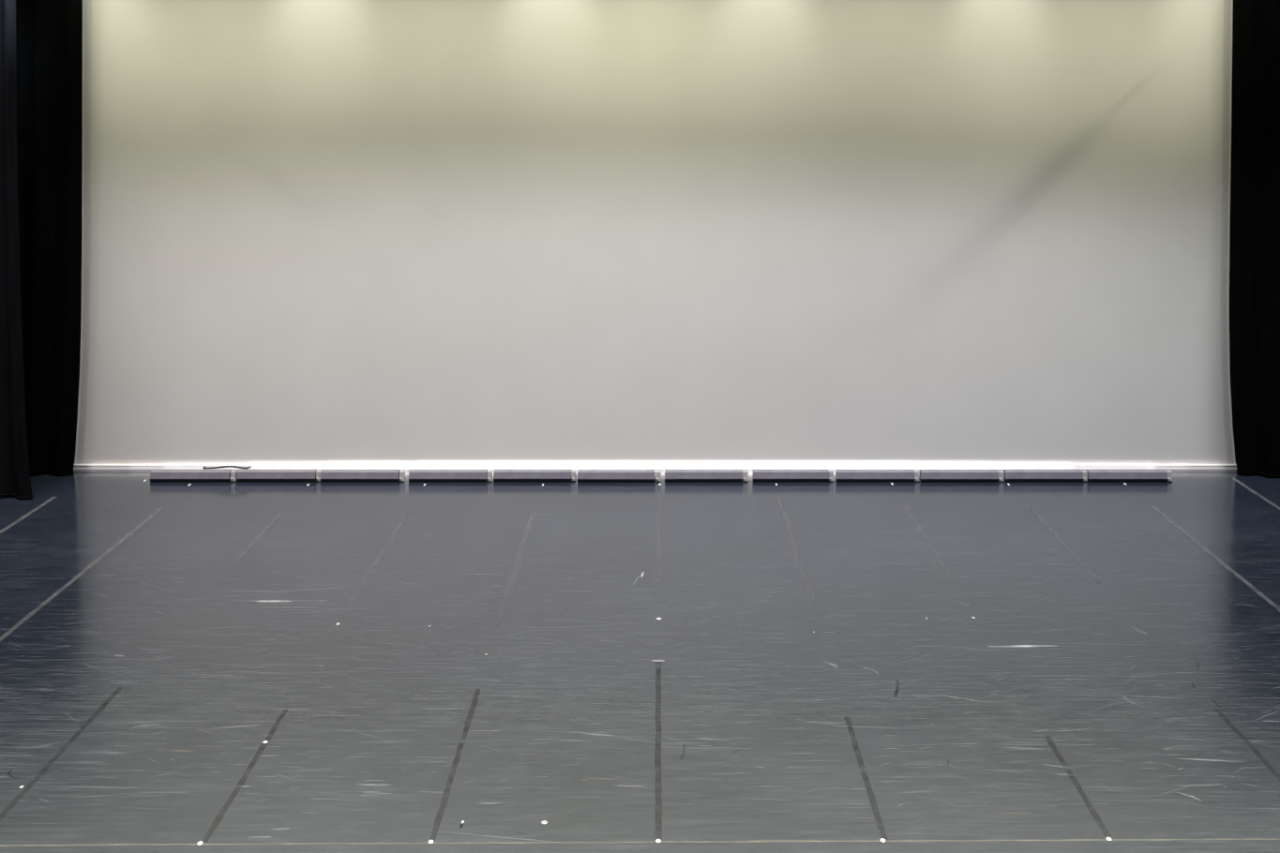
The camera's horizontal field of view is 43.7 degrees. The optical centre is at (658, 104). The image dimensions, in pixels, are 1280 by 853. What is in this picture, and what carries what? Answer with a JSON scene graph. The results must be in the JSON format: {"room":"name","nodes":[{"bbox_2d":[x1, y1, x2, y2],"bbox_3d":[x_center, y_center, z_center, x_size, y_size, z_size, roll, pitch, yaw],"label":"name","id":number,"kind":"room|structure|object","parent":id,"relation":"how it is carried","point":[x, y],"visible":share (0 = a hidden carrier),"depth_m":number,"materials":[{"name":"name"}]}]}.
{"room":"theater stage","nodes":[
{"label":"theater stage","id":0,"kind":"room"},
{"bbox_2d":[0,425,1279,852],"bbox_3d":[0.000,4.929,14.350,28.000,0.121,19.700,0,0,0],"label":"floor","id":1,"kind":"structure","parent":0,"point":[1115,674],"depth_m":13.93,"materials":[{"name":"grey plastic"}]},
{"bbox_2d":[0,0,32,499],"bbox_3d":[-9.457,0.118,19.670,3.488,9.496,0.214,0,0,0],"label":"stage curtain","id":2,"kind":"object","parent":1,"relation":"on","point":[15,481],"visible":1,"depth_m":19.66,"materials":[{"name":"black fabric"}]},
{"bbox_2d":[15,0,81,476],"bbox_3d":[-9.086,0.118,20.929,3.032,9.496,0.173,0,0,0],"label":"stage curtain","id":3,"kind":"object","parent":1,"relation":"on","point":[48,32],"visible":0.71,"depth_m":20.93,"materials":[{"name":"black fabric"}]},
{"bbox_2d":[150,469,237,482],"bbox_3d":[-6.004,4.796,20.628,1.098,0.144,0.149,0,0,0],"label":"light","id":4,"kind":"object","parent":1,"relation":"on","point":[156,475],"visible":1,"depth_m":20.56,"materials":[{"name":"black metal"}]},
{"bbox_2d":[202,466,251,469],"bbox_3d":[-5.604,4.699,20.689,0.615,0.049,0.114,0,0,0],"label":"power cable","id":5,"kind":"object","parent":4,"relation":"on","point":[203,468],"visible":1,"depth_m":20.65,"materials":[{"name":"black rubber"}]},
{"bbox_2d":[236,469,321,481],"bbox_3d":[-4.898,4.796,20.638,1.085,0.144,0.149,0,0,0],"label":"light","id":6,"kind":"object","parent":1,"relation":"on","point":[242,475],"visible":1,"depth_m":20.57,"materials":[{"name":"black metal"}]},
{"bbox_2d":[320,469,405,482],"bbox_3d":[-3.817,4.796,20.628,1.072,0.144,0.149,0,0,0],"label":"light","id":7,"kind":"object","parent":1,"relation":"on","point":[326,475],"visible":1,"depth_m":20.56,"materials":[{"name":"black metal"}]},
{"bbox_2d":[408,469,492,482],"bbox_3d":[-2.680,4.796,20.628,1.072,0.144,0.149,0,0,0],"label":"light","id":8,"kind":"object","parent":1,"relation":"on","point":[414,475],"visible":1,"depth_m":20.56,"materials":[{"name":"black metal"}]},
{"bbox_2d":[493,469,576,481],"bbox_3d":[-1.592,4.796,20.638,1.072,0.144,0.149,0,0,0],"label":"light","id":9,"kind":"object","parent":1,"relation":"on","point":[499,475],"visible":1,"depth_m":20.57,"materials":[{"name":"black metal"}]},
{"bbox_2d":[577,469,661,482],"bbox_3d":[-0.504,4.796,20.618,1.072,0.144,0.149,0,0,0],"label":"light","id":10,"kind":"object","parent":1,"relation":"on","point":[583,475],"visible":1,"depth_m":20.55,"materials":[{"name":"black metal"}]},
{"bbox_2d":[0,839,1261,846],"bbox_3d":[-0.099,4.869,10.523,9.192,0.001,0.029,0,0,-1],"label":"tape","id":11,"kind":"object","parent":1,"relation":"on","point":[1069,839],"visible":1,"depth_m":10.52,"materials":[{"name":"grey plastic"}]},
{"bbox_2d":[73,0,1236,469],"bbox_3d":[-0.042,0.382,21.316,15.542,9.024,0.088,0,0,0],"label":"cyclorama","id":12,"kind":"object","parent":1,"relation":"on","point":[317,234],"visible":1,"depth_m":21.33,"materials":[{"name":"fabric"}]},
{"bbox_2d":[664,469,748,482],"bbox_3d":[0.620,4.796,20.628,1.072,0.144,0.149,0,0,0],"label":"light","id":13,"kind":"object","parent":1,"relation":"on","point":[670,475],"visible":1,"depth_m":20.56,"materials":[{"name":"black metal"}]},
{"bbox_2d":[752,469,833,481],"bbox_3d":[1.744,4.796,20.638,1.046,0.144,0.149,0,0,0],"label":"light","id":14,"kind":"object","parent":1,"relation":"on","point":[758,475],"visible":1,"depth_m":20.57,"materials":[{"name":"black metal"}]},
{"bbox_2d":[835,469,918,482],"bbox_3d":[2.833,4.796,20.628,1.072,0.144,0.149,0,0,0],"label":"light","id":15,"kind":"object","parent":1,"relation":"on","point":[841,475],"visible":1,"depth_m":20.56,"materials":[{"name":"black metal"}]},
{"bbox_2d":[918,469,1003,482],"bbox_3d":[3.921,4.796,20.623,1.072,0.144,0.149,0,0,0],"label":"light","id":16,"kind":"object","parent":1,"relation":"on","point":[925,475],"visible":1,"depth_m":20.55,"materials":[{"name":"black metal"}]},
{"bbox_2d":[1003,469,1087,481],"bbox_3d":[5.009,4.796,20.633,1.072,0.144,0.149,0,0,0],"label":"light","id":17,"kind":"object","parent":1,"relation":"on","point":[1009,475],"visible":1,"depth_m":20.56,"materials":[{"name":"black metal"}]},
{"bbox_2d":[1086,469,1172,482],"bbox_3d":[6.092,4.796,20.628,1.084,0.144,0.149,0,0,0],"label":"light","id":18,"kind":"object","parent":1,"relation":"on","point":[1093,475],"visible":1,"depth_m":20.56,"materials":[{"name":"black metal"}]},
{"bbox_2d":[1229,0,1279,478],"bbox_3d":[9.156,0.118,20.496,3.420,9.496,0.177,0,0,16],"label":"stage curtain","id":19,"kind":"object","parent":1,"relation":"on","point":[1255,203],"visible":1,"depth_m":20.89,"materials":[{"name":"black fabric"}]}
]}

